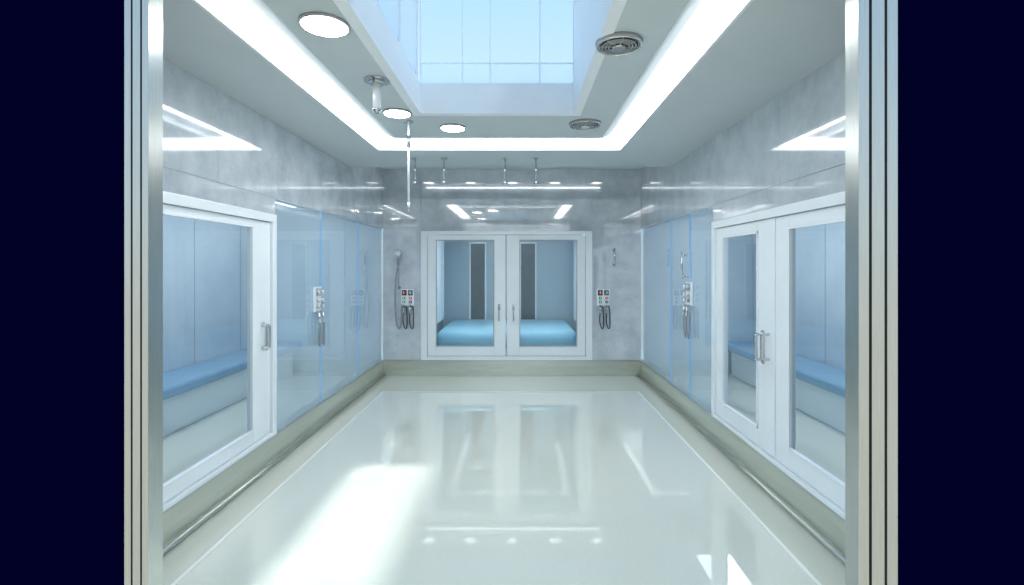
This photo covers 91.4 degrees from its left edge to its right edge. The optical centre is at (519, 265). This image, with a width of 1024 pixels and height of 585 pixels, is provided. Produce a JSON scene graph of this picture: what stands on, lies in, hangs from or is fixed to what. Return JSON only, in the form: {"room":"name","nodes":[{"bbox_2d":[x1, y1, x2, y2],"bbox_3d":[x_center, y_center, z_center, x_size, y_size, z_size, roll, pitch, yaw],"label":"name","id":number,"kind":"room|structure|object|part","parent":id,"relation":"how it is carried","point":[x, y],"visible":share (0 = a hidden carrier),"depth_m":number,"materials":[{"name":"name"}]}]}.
{"room":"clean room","nodes":[
{"label":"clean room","id":0,"kind":"room"},
{"bbox_2d":[0,0,123,584],"bbox_3d":[-2.928,-0.145,2.040,2.744,3.700,0.120,0,0,0],"label":"wall","id":1,"kind":"structure","parent":0,"point":[62,61],"depth_m":1.98,"materials":[{"name":"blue paint"}]},
{"bbox_2d":[124,0,162,584],"bbox_3d":[-1.510,0.305,2.007,0.093,2.800,0.085,0,0,0],"label":"door frame","id":2,"kind":"structure","parent":1,"relation":"attached to","point":[143,19],"depth_m":1.97,"materials":[{"name":"metal"}]},
{"bbox_2d":[163,210,380,372],"bbox_3d":[-3.159,0.355,5.100,1.829,2.700,6.000,0,0,0],"label":"wall","id":3,"kind":"structure","parent":0,"point":[205,262],"depth_m":8.00,"materials":[{"name":"glass"}]},
{"bbox_2d":[163,359,384,555],"bbox_3d":[-2.159,1.580,4.985,0.170,0.250,5.770,0,0,0],"label":"baseboard","id":4,"kind":"structure","parent":3,"relation":"attached to","point":[181,519],"depth_m":4.09,"materials":[{"name":"beige metal"}]},
{"bbox_3d":[-2.130,0.435,6.042,0.012,2.033,3.405,0,0,0],"label":"pane","id":5,"kind":"object","parent":4,"relation":"on","visible":0},
{"bbox_2d":[313,286,324,346],"bbox_3d":[-2.086,0.525,5.215,0.074,0.620,0.189,0,0,0],"label":"station","id":6,"kind":"object","parent":5,"relation":"attached to","point":[317,291],"visible":1,"depth_m":5.17,"materials":[{"name":"white paint"}]},
{"bbox_3d":[-2.091,0.345,5.200,0.065,0.260,0.160,0,0,0],"label":"control panel","id":7,"kind":"part","parent":6,"relation":"part of","materials":[{"name":"white paint"}]},
{"bbox_2d":[275,198,382,401],"bbox_3d":[-2.139,0.433,6.043,0.031,2.044,3.415,0,0,0],"label":"glass panel frame","id":8,"kind":"object","parent":5,"relation":"attached to","point":[275,198],"visible":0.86,"depth_m":5.59,"materials":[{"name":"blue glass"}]},
{"bbox_2d":[163,58,382,228],"bbox_3d":[-2.184,-1.020,4.985,0.120,1.150,5.770,0,0,0],"label":"wall","id":9,"kind":"structure","parent":0,"point":[217,148],"depth_m":3.85,"materials":[{"name":"concrete"}]},
{"bbox_2d":[163,204,270,502],"bbox_3d":[-2.118,0.525,3.268,0.121,1.790,1.987,0,0,0],"label":"leaf","id":10,"kind":"object","parent":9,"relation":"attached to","point":[258,232],"depth_m":3.99,"materials":[{"name":"white paint"}]},
{"bbox_3d":[-2.093,0.585,4.160,0.070,0.240,0.100,0,0,0],"label":"handle","id":11,"kind":"part","parent":10,"relation":"part of","materials":[{"name":"silver metal"}]},
{"bbox_2d":[163,191,276,511],"bbox_3d":[-2.150,0.505,3.268,0.088,1.898,2.135,0,0,0],"label":"door frame","id":12,"kind":"structure","parent":9,"relation":"attached to","point":[169,198],"depth_m":4.00,"materials":[{"name":"white paint"}]},
{"bbox_2d":[275,203,304,209],"bbox_3d":[-3.110,-0.945,5.100,1.729,0.100,6.000,0,0,0],"label":"ceiling","id":13,"kind":"structure","parent":0,"point":[277,206],"depth_m":7.78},
{"bbox_2d":[364,75,389,113],"bbox_3d":[-0.953,-1.130,3.330,0.170,0.219,0.170,0,0,0],"label":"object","id":14,"kind":"structure","parent":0,"point":[377,81],"depth_m":3.31,"materials":[{"name":"white metal"}]},
{"bbox_2d":[437,320,442,333],"bbox_3d":[-1.580,0.455,8.985,0.080,2.500,2.230,0,0,0],"label":"wall","id":15,"kind":"structure","parent":0,"point":[440,324],"depth_m":9.69,"materials":[{"name":"paint"}]},
{"bbox_2d":[163,349,844,584],"bbox_3d":[0.000,1.755,6.000,8.600,0.100,8.600,0,0,0],"label":"floor","id":16,"kind":"structure","parent":0,"point":[419,488],"depth_m":3.65,"materials":[{"name":"tile"}]},
{"bbox_2d":[163,341,301,436],"bbox_3d":[-3.694,1.445,5.100,0.540,0.520,5.600,0,0,0],"label":"bench","id":17,"kind":"object","parent":16,"relation":"on","point":[192,393],"visible":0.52,"depth_m":5.71,"materials":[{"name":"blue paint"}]},
{"bbox_3d":[-3.694,1.245,5.100,0.540,0.120,5.600,0,0,0],"label":"seat","id":18,"kind":"part","parent":17,"relation":"part of","materials":[{"name":"blue leather"}]},
{"bbox_2d":[171,391,821,584],"bbox_3d":[-0.127,1.703,4.491,3.477,0.002,4.582,0,0,0],"label":"trim","id":19,"kind":"structure","parent":16,"relation":"on","point":[767,529],"depth_m":3.79,"materials":[{"name":"white"}]},
{"bbox_2d":[437,319,575,354],"bbox_3d":[-0.210,1.375,8.975,2.300,0.660,1.850,0,0,0],"label":"bed","id":20,"kind":"object","parent":16,"relation":"on","point":[458,331],"visible":0.53,"depth_m":8.09,"materials":[{"name":"blue fabric"}]},
{"bbox_2d":[728,341,844,432],"bbox_3d":[3.446,1.445,5.100,0.540,0.520,5.600,0,0,0],"label":"bench","id":21,"kind":"object","parent":16,"relation":"on","point":[820,387],"visible":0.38,"depth_m":5.65,"materials":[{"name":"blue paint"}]},
{"bbox_3d":[3.446,1.245,5.100,0.540,0.120,5.600,0,0,0],"label":"seat","id":22,"kind":"part","parent":21,"relation":"part of","materials":[{"name":"blue leather"}]},
{"bbox_2d":[163,0,844,169],"bbox_3d":[-0.124,-1.417,4.925,4.000,0.355,5.650,0,0,0],"label":"ceiling","id":23,"kind":"structure","parent":0,"point":[772,46],"depth_m":3.42,"materials":[{"name":"paint"}]},
{"bbox_2d":[298,12,349,37],"bbox_3d":[-1.000,-1.230,2.560,0.250,0.017,0.250,0,0,0],"label":"recessed light","id":24,"kind":"object","parent":23,"relation":"in","point":[322,24],"visible":1,"depth_m":2.53,"materials":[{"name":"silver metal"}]},
{"bbox_2d":[302,16,346,36],"bbox_3d":[-1.000,-1.226,2.560,0.218,0.008,0.218,0,0,0],"label":"diffuser","id":25,"kind":"object","parent":24,"relation":"attached to","point":[323,26],"depth_m":2.54,"materials":[{"name":"white plastic"}]},
{"bbox_2d":[382,108,411,117],"bbox_3d":[-0.990,-1.230,4.030,0.230,0.017,0.230,0,0,0],"label":"recessed light","id":26,"kind":"object","parent":23,"relation":"in","point":[390,112],"visible":1,"depth_m":4.01,"materials":[{"name":"silver metal"}]},
{"bbox_2d":[384,110,409,117],"bbox_3d":[-0.990,-1.226,4.030,0.200,0.008,0.200,0,0,0],"label":"diffuser","id":27,"kind":"object","parent":26,"relation":"attached to","point":[390,113],"depth_m":4.01,"materials":[{"name":"white plastic"}]},
{"bbox_2d":[404,120,412,211],"bbox_3d":[-0.953,-0.852,4.280,0.080,0.774,0.080,0,0,0],"label":"pipe","id":28,"kind":"object","parent":23,"relation":"hanging from","point":[408,122],"visible":1,"depth_m":4.27,"materials":[{"name":"silver metal"}]},
{"bbox_2d":[411,158,418,184],"bbox_3d":[-1.208,-1.090,5.750,0.080,0.299,0.080,0,0,0],"label":"shower head","id":29,"kind":"object","parent":23,"relation":"hanging from","point":[414,182],"depth_m":5.74},
{"bbox_2d":[440,158,446,184],"bbox_3d":[-0.874,-1.090,5.750,0.080,0.299,0.080,0,0,0],"label":"shower head","id":30,"kind":"object","parent":23,"relation":"hanging from","point":[443,182],"depth_m":5.74},
{"bbox_2d":[440,123,465,131],"bbox_3d":[-0.600,-1.230,4.460,0.230,0.017,0.230,0,0,0],"label":"recessed light","id":31,"kind":"object","parent":23,"relation":"in","point":[450,127],"visible":1,"depth_m":4.42,"materials":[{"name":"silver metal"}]},
{"bbox_2d":[441,126,463,131],"bbox_3d":[-0.600,-1.226,4.460,0.200,0.008,0.200,0,0,0],"label":"diffuser","id":32,"kind":"object","parent":31,"relation":"attached to","point":[445,128],"depth_m":4.44,"materials":[{"name":"white plastic"}]},
{"bbox_2d":[192,0,752,149],"bbox_3d":[-0.220,-1.266,3.801,2.614,0.058,3.102,0,0,0],"label":"trim","id":33,"kind":"structure","parent":23,"relation":"attached to","point":[208,6],"depth_m":3.28,"materials":[{"name":"white paint"}]},
{"bbox_2d":[212,0,736,144],"bbox_3d":[-0.220,-1.288,3.770,2.530,0.016,3.040,0,0,0],"label":"light strip","id":34,"kind":"object","parent":23,"relation":"attached to","point":[714,11],"visible":1,"depth_m":3.34,"materials":[{"name":"white plastic"}]},
{"bbox_2d":[333,0,626,115],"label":"skylight window","id":35,"kind":"structure","parent":23,"relation":"attached to","point":[388,29],"depth_m":4.04,"materials":[{"name":"blue glass"}]},
{"bbox_2d":[502,158,507,184],"bbox_3d":[-0.173,-1.090,5.750,0.080,0.299,0.080,0,0,0],"label":"shower head","id":36,"kind":"object","parent":23,"relation":"hanging from","point":[504,182],"depth_m":5.74},
{"bbox_2d":[533,158,538,184],"bbox_3d":[0.184,-1.090,5.750,0.080,0.299,0.080,0,0,0],"label":"shower head","id":37,"kind":"object","parent":23,"relation":"hanging from","point":[535,182],"depth_m":5.74},
{"bbox_2d":[569,118,600,129],"bbox_3d":[0.564,-1.220,4.340,0.281,0.039,0.281,0,0,0],"label":"ceiling vent","id":38,"kind":"object","parent":23,"relation":"attached to","point":[579,124],"depth_m":4.28,"materials":[{"name":"silver metal"}]},
{"bbox_2d":[595,31,642,55],"bbox_3d":[0.548,-1.220,2.770,0.260,0.039,0.260,0,0,0],"label":"ceiling vent","id":39,"kind":"object","parent":23,"relation":"attached to","point":[621,43],"depth_m":2.73,"materials":[{"name":"silver metal"}]},
{"bbox_2d":[443,235,575,331],"bbox_3d":[-0.210,0.455,10.050,2.820,2.500,0.100,0,0,0],"label":"wall","id":40,"kind":"structure","parent":0,"point":[555,259],"depth_m":10.00,"materials":[{"name":"paint"}]},
{"bbox_2d":[469,242,485,318],"bbox_3d":[-0.840,0.315,9.973,0.340,1.580,0.045,0,0,0],"label":"surround","id":41,"kind":"object","parent":40,"relation":"attached to","point":[470,243],"visible":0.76,"depth_m":9.95,"materials":[{"name":"white paint"}]},
{"bbox_2d":[471,244,484,318],"bbox_3d":[-0.840,0.330,9.977,0.280,1.550,0.035,0,0,0],"label":"board","id":42,"kind":"object","parent":41,"relation":"attached to","point":[477,250],"visible":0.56,"depth_m":9.96,"materials":[{"name":"grey"}]},
{"bbox_2d":[520,242,536,318],"bbox_3d":[0.160,0.315,9.973,0.340,1.580,0.045,0,0,0],"label":"surround","id":43,"kind":"object","parent":40,"relation":"attached to","point":[535,243],"visible":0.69,"depth_m":9.95,"materials":[{"name":"white paint"}]},
{"bbox_2d":[521,244,534,318],"bbox_3d":[0.160,0.330,9.977,0.280,1.550,0.035,0,0,0],"label":"board","id":44,"kind":"object","parent":43,"relation":"attached to","point":[527,250],"visible":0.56,"depth_m":9.96,"materials":[{"name":"grey"}]},
{"bbox_2d":[383,170,640,359],"bbox_3d":[-0.124,-0.070,7.810,4.000,3.050,0.120,0,0,0],"label":"wall","id":45,"kind":"structure","parent":0,"point":[605,203],"depth_m":7.75,"materials":[{"name":"concrete"}]},
{"bbox_2d":[394,249,413,328],"bbox_3d":[-1.781,0.361,7.666,0.300,1.232,0.172,0,0,0],"label":"station","id":46,"kind":"object","parent":45,"relation":"attached to","point":[407,295],"visible":1,"depth_m":7.69,"materials":[{"name":"white paint"}]},
{"bbox_3d":[-1.870,0.361,7.666,0.123,1.232,0.172,0,0,0],"label":"hand shower rail","id":47,"kind":"part","parent":46,"relation":"part of","materials":[{"name":"silver metal"}]},
{"bbox_3d":[-1.740,0.485,7.716,0.200,0.260,0.065,0,0,0],"label":"control panel","id":48,"kind":"part","parent":46,"relation":"part of","materials":[{"name":"white paint"}]},
{"bbox_2d":[428,235,505,355],"bbox_3d":[-0.828,0.457,7.765,1.205,1.867,0.070,0,0,0],"label":"leaf","id":49,"kind":"object","parent":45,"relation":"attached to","point":[498,348],"visible":1,"depth_m":7.74,"materials":[{"name":"white paint"}]},
{"bbox_2d":[421,231,591,359],"bbox_3d":[-0.209,0.457,7.785,2.651,1.997,0.130,0,0,0],"label":"door frame","id":50,"kind":"structure","parent":45,"relation":"attached to","point":[424,234],"depth_m":7.72,"materials":[{"name":"white paint"}]},
{"bbox_2d":[383,360,640,375],"bbox_3d":[-0.124,1.580,7.805,4.000,0.250,0.130,0,0,0],"label":"baseboard","id":51,"kind":"structure","parent":45,"relation":"attached to","point":[390,367],"depth_m":7.75,"materials":[{"name":"beige metal"}]},
{"bbox_2d":[498,235,584,355],"bbox_3d":[0.334,0.457,7.730,1.354,1.867,0.140,0,0,0],"label":"leaf","id":52,"kind":"object","parent":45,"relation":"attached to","point":[514,348],"depth_m":7.74,"materials":[{"name":"white paint"}]},
{"bbox_3d":[-0.212,0.721,7.700,0.261,0.271,0.080,0,0,0],"label":"handle","id":53,"kind":"part","parent":52,"relation":"part of","materials":[{"name":"silver metal"}]},
{"bbox_2d":[597,248,615,328],"bbox_3d":[1.333,0.350,7.712,0.292,1.250,0.074,0,0,0],"label":"station","id":54,"kind":"object","parent":45,"relation":"attached to","point":[603,295],"visible":1,"depth_m":7.71,"materials":[{"name":"white paint"}]},
{"bbox_3d":[1.287,0.485,7.716,0.200,0.260,0.065,0,0,0],"label":"control panel","id":55,"kind":"part","parent":54,"relation":"part of","materials":[{"name":"white paint"}]},
{"bbox_2d":[641,52,844,228],"bbox_3d":[1.936,-1.012,4.985,0.120,1.165,5.770,0,0,0],"label":"wall","id":56,"kind":"structure","parent":0,"point":[790,149],"depth_m":3.79,"materials":[{"name":"concrete"}]},
{"bbox_2d":[717,218,775,457],"bbox_3d":[1.870,0.532,4.240,0.121,1.775,1.100,0,0,0],"label":"leaf","id":57,"kind":"object","parent":56,"relation":"attached to","point":[762,433],"depth_m":3.91,"materials":[{"name":"white paint"}]},
{"bbox_3d":[1.846,0.625,3.820,0.072,0.260,0.121,0,0,0],"label":"handle","id":58,"kind":"part","parent":57,"relation":"part of","materials":[{"name":"silver metal"}]},
{"bbox_2d":[711,191,844,519],"bbox_3d":[1.902,0.512,3.530,0.088,1.883,2.660,0,0,0],"label":"door frame","id":59,"kind":"structure","parent":56,"relation":"attached to","point":[837,199],"depth_m":3.96,"materials":[{"name":"white paint"}]},
{"bbox_2d":[776,205,844,510],"bbox_3d":[1.901,0.532,2.978,0.059,1.775,1.405,0,0,0],"label":"leaf","id":60,"kind":"object","parent":56,"relation":"attached to","point":[826,483],"visible":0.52,"depth_m":3.50,"materials":[{"name":"white paint"}]},
{"bbox_2d":[643,210,844,372],"bbox_3d":[2.912,0.355,5.100,1.829,2.700,6.000,0,0,0],"label":"wall","id":61,"kind":"structure","parent":0,"point":[820,249],"depth_m":8.00,"materials":[{"name":"glass"}]},
{"bbox_2d":[638,359,844,564],"bbox_3d":[1.911,1.580,4.985,0.170,0.250,5.770,0,0,0],"label":"baseboard","id":62,"kind":"structure","parent":61,"relation":"attached to","point":[817,518],"depth_m":3.93,"materials":[{"name":"beige metal"}]},
{"bbox_3d":[1.882,0.435,6.305,0.012,2.033,2.880,0,0,0],"label":"pane","id":63,"kind":"object","parent":62,"relation":"on","visible":0},
{"bbox_2d":[641,206,712,397],"bbox_3d":[1.891,0.433,6.305,0.031,2.044,2.890,0,0,0],"label":"glass panel frame","id":64,"kind":"object","parent":63,"relation":"attached to","point":[690,213],"visible":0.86,"depth_m":5.99,"materials":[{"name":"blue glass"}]},
{"bbox_2d":[681,252,692,338],"bbox_3d":[1.838,0.320,5.527,0.074,0.950,0.271,0,0,0],"label":"station","id":65,"kind":"object","parent":63,"relation":"attached to","point":[688,287],"visible":1,"depth_m":5.45,"materials":[{"name":"white paint"}]},
{"bbox_3d":[1.845,-0.005,5.640,0.061,0.300,0.044,0,0,0],"label":"hand shower rail","id":66,"kind":"part","parent":65,"relation":"part of","materials":[{"name":"silver metal"}]},
{"bbox_3d":[1.843,0.305,5.500,0.065,0.260,0.180,0,0,0],"label":"control panel","id":67,"kind":"part","parent":65,"relation":"part of","materials":[{"name":"white paint"}]},
{"bbox_2d":[898,0,1023,584],"bbox_3d":[2.893,-0.145,2.040,2.814,3.700,0.120,0,0,0],"label":"wall","id":68,"kind":"structure","parent":0,"point":[961,62],"depth_m":1.98,"materials":[{"name":"blue paint"}]},
{"bbox_2d":[845,0,897,584],"bbox_3d":[1.409,0.305,2.007,0.153,2.800,0.085,0,0,0],"label":"door frame","id":69,"kind":"structure","parent":68,"relation":"attached to","point":[871,26],"depth_m":1.97,"materials":[{"name":"metal"}]},
{"bbox_3d":[-0.210,-0.745,8.985,2.820,0.100,2.230,0,0,0],"label":"ceiling","id":70,"kind":"structure","parent":0,"visible":0},
{"bbox_2d":[437,241,443,323],"bbox_3d":[-1.470,0.175,8.738,0.079,1.660,1.475,0,0,0],"label":"wall","id":71,"kind":"structure","parent":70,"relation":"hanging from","point":[440,244],"depth_m":9.07,"materials":[{"name":"white paint"}]},
{"bbox_2d":[574,241,575,319],"bbox_3d":[1.050,0.175,8.738,0.079,1.660,1.475,0,0,0],"label":"wall","id":72,"kind":"structure","parent":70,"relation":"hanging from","point":[574,241],"depth_m":9.24,"materials":[{"name":"white paint"}]}
]}

